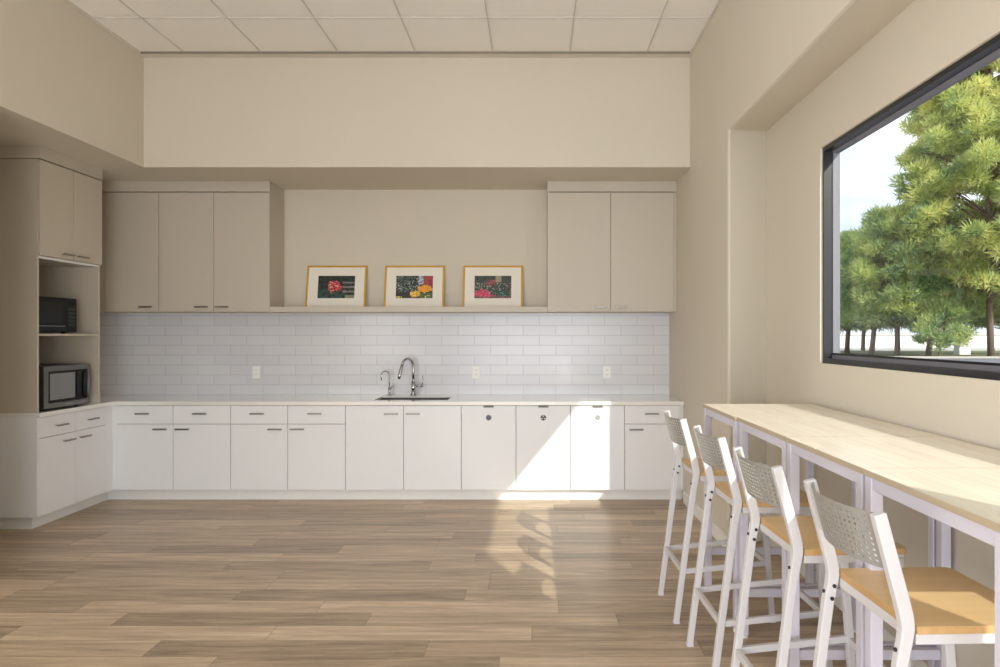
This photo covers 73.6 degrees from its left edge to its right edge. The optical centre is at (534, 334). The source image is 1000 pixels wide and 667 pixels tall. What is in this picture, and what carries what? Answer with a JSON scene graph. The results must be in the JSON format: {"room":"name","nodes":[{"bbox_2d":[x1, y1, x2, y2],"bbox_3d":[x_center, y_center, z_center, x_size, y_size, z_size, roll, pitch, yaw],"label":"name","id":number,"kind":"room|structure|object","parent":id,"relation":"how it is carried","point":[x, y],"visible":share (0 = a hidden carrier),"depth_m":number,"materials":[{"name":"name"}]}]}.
{"room":"office break room","nodes":[
{"label":"office break room","id":0,"kind":"room"},
{"bbox_2d":[0,0,689,189],"bbox_3d":[-1.508,-1.859,1.390,5.504,1.033,9.780,0,0,0],"label":"soffit","id":1,"kind":"structure","parent":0,"point":[69,87],"depth_m":5.35,"materials":[{"name":"beige paint"}]},
{"bbox_2d":[63,0,721,57],"bbox_3d":[-0.947,-2.229,0.925,4.382,0.016,8.850,0,0,0],"label":"trim","id":2,"kind":"structure","parent":1,"relation":"attached to","point":[70,3],"depth_m":5.31,"materials":[{"name":"grey"}]},
{"bbox_2d":[140,51,689,53],"bbox_3d":[-0.947,-2.228,5.273,4.342,0.018,0.004,0,0,0],"label":"trim","id":3,"kind":"structure","parent":1,"relation":"attached to","point":[141,52],"depth_m":5.27,"materials":[{"name":"brown"}]},
{"bbox_2d":[69,0,717,50],"bbox_3d":[-0.947,-2.271,0.950,4.482,0.068,8.900,0,0,0],"label":"ceiling","id":4,"kind":"structure","parent":0,"point":[189,34],"depth_m":4.81,"materials":[{"name":"white tile"}]},
{"bbox_2d":[92,0,708,51],"bbox_3d":[-0.947,-2.233,0.887,4.382,0.008,8.775,0,0,0],"label":"trim","id":5,"kind":"structure","parent":4,"relation":"attached to","point":[400,17],"depth_m":4.70,"materials":[{"name":"grey metal"}]},
{"bbox_2d":[284,190,546,414],"bbox_3d":[-1.448,-0.024,6.240,5.624,2.837,0.120,0,0,0],"label":"wall","id":6,"kind":"structure","parent":0,"point":[373,229],"depth_m":6.18,"materials":[{"name":"beige paint"}]},
{"bbox_2d":[100,192,170,312],"bbox_3d":[-3.727,-0.724,5.994,0.861,1.049,0.371,0,0,0],"label":"upper cabinet","id":7,"kind":"object","parent":6,"relation":"attached to","point":[129,269],"visible":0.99,"depth_m":5.84,"materials":[{"name":"beige laminate"}]},
{"bbox_2d":[159,192,283,312],"bbox_3d":[-2.809,-0.724,5.994,0.972,1.049,0.371,0,0,0],"label":"upper cabinet","id":8,"kind":"object","parent":6,"relation":"attached to","point":[220,252],"visible":1,"depth_m":5.84,"materials":[{"name":"beige laminate"}]},
{"bbox_2d":[102,181,283,198],"bbox_3d":[-3.240,-1.296,6.008,1.834,0.090,0.341,0,0,0],"label":"trim","id":9,"kind":"structure","parent":8,"relation":"on","point":[107,186],"depth_m":5.84,"materials":[{"name":"beige laminate"}]},
{"bbox_2d":[100,313,668,394],"bbox_3d":[-1.458,0.182,6.175,5.401,0.758,0.010,0,0,0],"label":"tile backsplash","id":10,"kind":"structure","parent":6,"relation":"attached to","point":[141,353],"depth_m":6.17,"materials":[{"name":"white tile"}]},
{"bbox_2d":[252,366,259,378],"bbox_3d":[-2.578,0.350,6.166,0.072,0.116,0.008,0,0,0],"label":"wall outlet","id":11,"kind":"object","parent":10,"relation":"attached to","point":[255,369],"visible":1,"depth_m":6.17,"materials":[{"name":"white plastic"}]},
{"bbox_2d":[472,366,479,378],"bbox_3d":[-0.542,0.350,6.166,0.072,0.116,0.008,0,0,0],"label":"wall outlet","id":12,"kind":"object","parent":10,"relation":"attached to","point":[475,369],"visible":1,"depth_m":6.17,"materials":[{"name":"white plastic"}]},
{"bbox_2d":[603,366,610,378],"bbox_3d":[0.665,0.350,6.166,0.072,0.116,0.008,0,0,0],"label":"wall outlet","id":13,"kind":"object","parent":10,"relation":"attached to","point":[606,369],"visible":1,"depth_m":6.17,"materials":[{"name":"white plastic"}]},
{"bbox_2d":[270,307,546,311],"bbox_3d":[-1.107,-0.221,6.012,2.431,0.047,0.334,0,0,0],"label":"wall shelf","id":14,"kind":"object","parent":6,"relation":"attached to","point":[272,309],"visible":0.99,"depth_m":5.84,"materials":[{"name":"beige laminate"}]},
{"bbox_2d":[305,266,366,306],"bbox_3d":[-1.826,-0.428,6.133,0.548,0.415,0.095,0,0,0],"label":"framed picture","id":15,"kind":"object","parent":14,"relation":"on","point":[326,286],"visible":0.99,"depth_m":6.13,"materials":[{"name":"white paper"}]},
{"bbox_2d":[317,276,354,297],"bbox_3d":[-1.826,-0.436,6.134,0.342,0.216,0.001,0,-10,0],"label":"print","id":16,"kind":"object","parent":15,"relation":"attached to","point":[328,286],"depth_m":6.13},
{"bbox_2d":[384,266,444,306],"bbox_3d":[-1.108,-0.428,6.133,0.548,0.415,0.095,0,0,0],"label":"framed picture","id":17,"kind":"object","parent":14,"relation":"on","point":[405,286],"visible":0.99,"depth_m":6.13,"materials":[{"name":"white paper"}]},
{"bbox_2d":[396,276,432,297],"bbox_3d":[-1.108,-0.436,6.134,0.342,0.216,0.001,0,-10,0],"label":"print","id":18,"kind":"object","parent":17,"relation":"attached to","point":[406,286],"depth_m":6.13},
{"bbox_2d":[463,266,522,306],"bbox_3d":[-0.387,-0.428,6.133,0.548,0.415,0.095,0,0,0],"label":"framed picture","id":19,"kind":"object","parent":14,"relation":"on","point":[483,286],"visible":0.98,"depth_m":6.13,"materials":[{"name":"white paper"}]},
{"bbox_2d":[474,276,510,297],"bbox_3d":[-0.387,-0.436,6.134,0.342,0.216,0.001,0,-10,0],"label":"print","id":20,"kind":"object","parent":19,"relation":"attached to","point":[485,286],"depth_m":6.13},
{"bbox_2d":[547,192,676,312],"bbox_3d":[0.676,-0.724,5.994,1.132,1.049,0.371,0,0,0],"label":"upper cabinet","id":21,"kind":"object","parent":6,"relation":"attached to","point":[608,252],"visible":1,"depth_m":5.84,"materials":[{"name":"beige laminate"}]},
{"bbox_2d":[547,181,676,192],"bbox_3d":[0.676,-1.296,6.008,1.133,0.090,0.341,0,0,0],"label":"trim","id":22,"kind":"structure","parent":21,"relation":"on","point":[552,186],"depth_m":5.84,"materials":[{"name":"beige laminate"}]},
{"bbox_2d":[0,498,891,666],"bbox_3d":[-0.930,1.455,1.390,6.460,0.120,9.780,0,0,0],"label":"floor","id":23,"kind":"structure","parent":0,"point":[110,582],"depth_m":3.66,"materials":[{"name":"brown wood"}]},
{"bbox_2d":[0,492,107,528],"bbox_3d":[-3.885,1.349,5.212,0.550,0.091,0.856,0,0,0],"label":"baseboard","id":24,"kind":"structure","parent":23,"relation":"on","point":[5,523],"depth_m":4.95,"materials":[{"name":"white"}]},
{"bbox_2d":[0,405,116,517],"bbox_3d":[-3.828,0.945,5.159,0.660,0.710,0.862,0,0,0],"label":"base cabinet","id":25,"kind":"object","parent":23,"relation":"on","point":[48,464],"visible":0.99,"depth_m":4.90,"materials":[{"name":"grey"}]},
{"bbox_2d":[116,405,231,489],"bbox_3d":[-3.021,0.946,5.858,0.954,0.711,0.640,0,0,0],"label":"base cabinet","id":26,"kind":"object","parent":23,"relation":"on","point":[159,447],"visible":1,"depth_m":5.57,"materials":[{"name":"grey"}]},
{"bbox_2d":[231,405,345,489],"bbox_3d":[-2.063,0.946,5.858,0.958,0.711,0.640,0,0,0],"label":"base cabinet","id":27,"kind":"object","parent":23,"relation":"on","point":[274,447],"visible":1,"depth_m":5.57,"materials":[{"name":"grey"}]},
{"bbox_2d":[0,395,683,417],"bbox_3d":[-1.458,0.573,5.445,5.400,0.032,1.446,0,0,0],"label":"countertop","id":28,"kind":"structure","parent":27,"relation":"on","point":[105,400],"depth_m":5.71,"materials":[{"name":"white stone"}]},
{"bbox_2d":[0,159,101,412],"bbox_3d":[-3.818,-0.344,5.071,0.678,1.802,0.685,0,0,0],"label":"tall cabinet","id":29,"kind":"object","parent":28,"relation":"on","point":[51,214],"visible":1,"depth_m":4.79,"materials":[{"name":"beige laminate"}]},
{"bbox_2d":[0,145,102,179],"bbox_3d":[-3.833,-1.296,5.071,0.647,0.090,0.685,0,0,0],"label":"trim","id":30,"kind":"structure","parent":29,"relation":"on","point":[6,151],"depth_m":4.82,"materials":[{"name":"beige laminate"}]},
{"bbox_2d":[39,296,76,333],"bbox_3d":[-3.779,-0.143,5.003,0.363,0.275,0.475,0,0,0],"label":"microwave","id":31,"kind":"object","parent":29,"relation":"on","point":[56,314],"visible":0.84,"depth_m":5.03,"materials":[{"name":"black plastic"}]},
{"bbox_2d":[39,334,97,335],"bbox_3d":[-3.840,0.003,5.071,0.616,0.015,0.648,0,0,0],"label":"shelf","id":32,"kind":"object","parent":29,"relation":"attached to","point":[39,334],"depth_m":5.05,"materials":[{"name":"beige laminate"}]},
{"bbox_2d":[39,363,89,410],"bbox_3d":[-3.754,0.394,5.082,0.462,0.325,0.495,0,0,0],"label":"microwave","id":33,"kind":"object","parent":28,"relation":"on","point":[60,384],"visible":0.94,"depth_m":5.04,"materials":[{"name":"silver plastic"}]},
{"bbox_2d":[380,371,392,395],"bbox_3d":[-1.350,0.442,6.069,0.118,0.230,0.046,0,0,-24],"label":"filter faucet","id":34,"kind":"object","parent":28,"relation":"on","point":[389,388],"visible":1,"depth_m":6.07,"materials":[{"name":"silver metal"}]},
{"bbox_2d":[397,358,422,395],"bbox_3d":[-1.141,0.383,6.028,0.262,0.349,0.092,0,0,-40],"label":"faucet","id":35,"kind":"object","parent":28,"relation":"on","point":[413,385],"visible":1,"depth_m":6.06,"materials":[{"name":"silver metal"}]},
{"bbox_2d":[379,398,449,399],"bbox_3d":[-1.058,0.654,5.850,0.627,0.169,0.338,0,0,0],"label":"sink","id":36,"kind":"object","parent":28,"relation":"in","point":[381,398],"visible":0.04,"depth_m":6.01,"materials":[{"name":"grey metal"}]},
{"bbox_2d":[108,490,681,498],"bbox_3d":[-1.185,1.349,5.650,4.851,0.091,0.020,0,0,0],"label":"toe kick","id":37,"kind":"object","parent":23,"relation":"on","point":[113,494],"depth_m":5.64,"materials":[{"name":"white"}]},
{"bbox_2d":[346,405,461,489],"bbox_3d":[-1.099,0.948,5.858,0.967,0.707,0.640,0,0,0],"label":"base cabinet","id":38,"kind":"object","parent":23,"relation":"on","point":[389,447],"visible":1,"depth_m":5.57,"materials":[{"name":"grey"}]},
{"bbox_2d":[462,405,515,489],"bbox_3d":[-0.387,0.946,5.867,0.456,0.711,0.622,0,0,0],"label":"base cabinet","id":39,"kind":"object","parent":23,"relation":"on","point":[488,431],"visible":0.98,"depth_m":5.57,"materials":[{"name":"grey"}]},
{"bbox_2d":[516,405,569,489],"bbox_3d":[0.069,0.946,5.867,0.455,0.711,0.622,0,0,0],"label":"base cabinet","id":40,"kind":"object","parent":23,"relation":"on","point":[542,431],"visible":0.99,"depth_m":5.57,"materials":[{"name":"grey"}]},
{"bbox_2d":[570,405,623,489],"bbox_3d":[0.523,0.946,5.867,0.450,0.711,0.622,0,0,0],"label":"base cabinet","id":41,"kind":"object","parent":23,"relation":"on","point":[596,431],"visible":0.99,"depth_m":5.57,"materials":[{"name":"grey"}]},
{"bbox_2d":[624,405,682,489],"bbox_3d":[0.995,0.946,5.858,0.492,0.711,0.640,0,0,0],"label":"base cabinet","id":42,"kind":"object","parent":23,"relation":"on","point":[649,456],"visible":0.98,"depth_m":5.57,"materials":[{"name":"grey"}]},
{"bbox_2d":[658,410,775,623],"bbox_3d":[0.914,0.901,3.409,0.497,0.989,0.379,0,0,-1],"label":"bar stool","id":43,"kind":"object","parent":23,"relation":"on","point":[693,465],"visible":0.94,"depth_m":3.23,"materials":[{"name":"grey metal"}]},
{"bbox_2d":[686,425,832,666],"bbox_3d":[0.935,0.901,2.825,0.497,0.989,0.379,0,0,-2],"label":"bar stool","id":44,"kind":"object","parent":23,"relation":"on","point":[731,491],"visible":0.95,"depth_m":2.68,"materials":[{"name":"grey metal"}]},
{"bbox_2d":[703,404,861,632],"bbox_3d":[1.234,0.890,3.405,0.604,1.010,0.588,0,0,0],"label":"bar table","id":45,"kind":"object","parent":23,"relation":"on","point":[728,414],"visible":0.47,"depth_m":3.38,"materials":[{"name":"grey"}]},
{"bbox_2d":[730,446,910,666],"bbox_3d":[0.944,0.901,2.251,0.497,0.989,0.379,0,0,-3],"label":"bar stool","id":46,"kind":"object","parent":23,"relation":"on","point":[795,534],"visible":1,"depth_m":2.24,"materials":[{"name":"grey metal"}]},
{"bbox_2d":[738,417,943,666],"bbox_3d":[1.246,0.890,2.812,0.604,1.010,0.588,0,0,0],"label":"bar table","id":47,"kind":"object","parent":23,"relation":"on","point":[774,430],"visible":0.44,"depth_m":2.81,"materials":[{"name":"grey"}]},
{"bbox_2d":[785,437,999,666],"bbox_3d":[1.246,0.890,2.220,0.604,1.010,0.588,0,0,0],"label":"bar table","id":48,"kind":"object","parent":23,"relation":"on","point":[847,457],"visible":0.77,"depth_m":2.27,"materials":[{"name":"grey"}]},
{"bbox_2d":[803,478,994,666],"bbox_3d":[0.983,0.901,1.710,0.497,0.989,0.379,0,0,-2],"label":"bar stool","id":49,"kind":"object","parent":23,"relation":"on","point":[944,606],"visible":1,"depth_m":1.65,"materials":[{"name":"grey metal"}]},
{"bbox_2d":[863,468,999,666],"bbox_3d":[1.246,0.890,1.627,0.604,1.010,0.588,0,0,0],"label":"bar table","id":50,"kind":"object","parent":23,"relation":"on","point":[967,500],"visible":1,"depth_m":1.69,"materials":[{"name":"brown wood"}]},
{"bbox_2d":[669,0,914,541],"bbox_3d":[1.552,-0.465,1.390,0.616,3.720,9.780,0,0,0],"label":"wall","id":51,"kind":"structure","parent":0,"point":[754,61],"depth_m":4.41,"materials":[{"name":"beige paint"}]},
{"bbox_2d":[683,491,727,546],"bbox_3d":[1.238,1.350,4.916,0.012,0.090,1.268,0,0,0],"label":"baseboard","id":52,"kind":"structure","parent":51,"relation":"attached to","point":[718,534],"depth_m":4.63,"materials":[{"name":"white"}]},
{"bbox_2d":[766,0,999,666],"bbox_3d":[1.613,-0.013,0.512,0.106,2.817,8.025,0,0,0],"label":"wall","id":53,"kind":"structure","parent":51,"relation":"in","point":[927,37],"depth_m":3.18,"materials":[{"name":"beige paint"}]},
{"bbox_2d":[769,537,927,666],"bbox_3d":[1.554,1.350,0.552,0.012,0.090,7.905,0,0,0],"label":"baseboard","id":54,"kind":"structure","parent":53,"relation":"attached to","point":[887,635],"depth_m":3.37,"materials":[{"name":"white"}]},
{"bbox_2d":[822,34,999,380],"bbox_3d":[1.619,-0.431,1.925,0.091,1.175,3.450,0,0,0],"label":"window","id":55,"kind":"structure","parent":53,"relation":"attached to","point":[989,51],"depth_m":3.22,"materials":[{"name":"black metal"}]},
{"label":"outside","id":56,"kind":"structure","parent":0,"visible":0},
{"bbox_2d":[924,358,999,362],"bbox_3d":[61.155,1.645,-8.250,117.690,0.200,103.500,0,0,0],"label":"road","id":57,"kind":"structure","parent":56,"point":[990,360],"depth_m":41.22,"materials":[{"name":"grey asphalt"}]},
{"bbox_2d":[892,356,999,357],"bbox_3d":[51.000,1.480,43.350,78.000,0.130,0.300,0,0,0],"label":"kerb","id":58,"kind":"object","parent":57,"relation":"on","point":[892,356],"depth_m":43.20,"materials":[{"name":"grey concrete"}]},
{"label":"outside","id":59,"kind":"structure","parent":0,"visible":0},
{"bbox_2d":[840,348,999,350],"bbox_3d":[61.155,1.645,111.000,117.690,0.200,98.000,0,0,0],"label":"floor","id":60,"kind":"structure","parent":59,"point":[841,349],"depth_m":68.70,"materials":[{"name":"grey concrete"}]},
{"bbox_2d":[843,328,880,350],"bbox_3d":[31.328,-3.719,62.960,8.035,10.463,8.167,0,0,41],"label":"pine tree","id":61,"kind":"object","parent":60,"relation":"on","point":[863,335],"visible":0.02,"depth_m":62.90,"materials":[{"name":"brown plant"}]},
{"bbox_2d":[840,335,999,347],"bbox_3d":[55.000,0.785,78.200,82.200,1.520,0.600,0,0,0],"label":"wall","id":62,"kind":"structure","parent":60,"relation":"on","point":[882,341],"depth_m":78.00,"materials":[{"name":"white"}]},
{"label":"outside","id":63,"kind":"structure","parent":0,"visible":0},
{"bbox_2d":[840,351,999,355],"bbox_3d":[61.155,1.620,52.750,117.690,0.250,18.500,0,0,0],"label":"lawn","id":64,"kind":"structure","parent":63,"point":[877,353],"depth_m":52.48,"materials":[{"name":"green plant"}]},
{"bbox_2d":[840,226,884,352],"bbox_3d":[25.513,-3.647,53.718,7.824,10.318,7.494,0,0,-12],"label":"pine tree","id":65,"kind":"object","parent":64,"relation":"on","point":[845,238],"visible":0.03,"depth_m":53.19,"materials":[{"name":"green plant"}]},
{"bbox_2d":[840,223,919,354],"bbox_3d":[25.762,-3.571,50.234,7.425,10.188,7.312,0,0,0],"label":"pine tree","id":66,"kind":"object","parent":64,"relation":"on","point":[845,287],"visible":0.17,"depth_m":49.82,"materials":[{"name":"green plant"}]},
{"bbox_2d":[843,203,957,354],"bbox_3d":[25.747,-3.922,47.557,7.456,10.850,7.927,0,0,0],"label":"pine tree","id":67,"kind":"object","parent":64,"relation":"on","point":[865,273],"visible":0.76,"depth_m":46.17,"materials":[{"name":"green plant"}]},
{"bbox_2d":[879,208,988,355],"bbox_3d":[27.882,-3.883,46.819,7.417,10.805,7.261,0,0,44],"label":"pine tree","id":68,"kind":"object","parent":64,"relation":"on","point":[964,295],"visible":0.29,"depth_m":44.87,"materials":[{"name":"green plant"}]},
{"bbox_2d":[884,58,999,355],"bbox_3d":[30.584,-12.454,45.107,13.213,27.911,13.176,0,0,8],"label":"pine tree","id":69,"kind":"object","parent":64,"relation":"on","point":[944,123],"visible":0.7,"depth_m":43.54,"materials":[{"name":"green plant"}]},
{"bbox_2d":[905,297,980,355],"bbox_3d":[27.289,-0.610,44.819,4.502,4.238,4.606,0,0,0],"label":"shrub","id":70,"kind":"object","parent":64,"relation":"on","point":[942,338],"visible":0.94,"depth_m":44.06,"materials":[{"name":"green plant"}]},
{"bbox_2d":[952,344,971,354],"bbox_3d":[32.047,1.115,50.050,0.974,0.760,0.900,0,0,0],"label":"gate pillar","id":71,"kind":"structure","parent":64,"relation":"on","point":[964,350],"depth_m":49.70,"materials":[{"name":"white concrete"}]},
{"bbox_2d":[945,217,999,341],"bbox_3d":[33.812,-4.288,54.145,8.251,11.595,8.234,0,0,25],"label":"pine tree","id":72,"kind":"object","parent":64,"relation":"on","point":[965,325],"visible":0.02,"depth_m":51.97,"materials":[{"name":"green plant"}]},
{"bbox_2d":[966,230,999,329],"bbox_3d":[36.125,-4.635,50.290,9.145,12.290,8.760,0,0,0],"label":"pine tree","id":73,"kind":"object","parent":64,"relation":"on","point":[996,304],"visible":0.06,"depth_m":50.31,"materials":[{"name":"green plant"}]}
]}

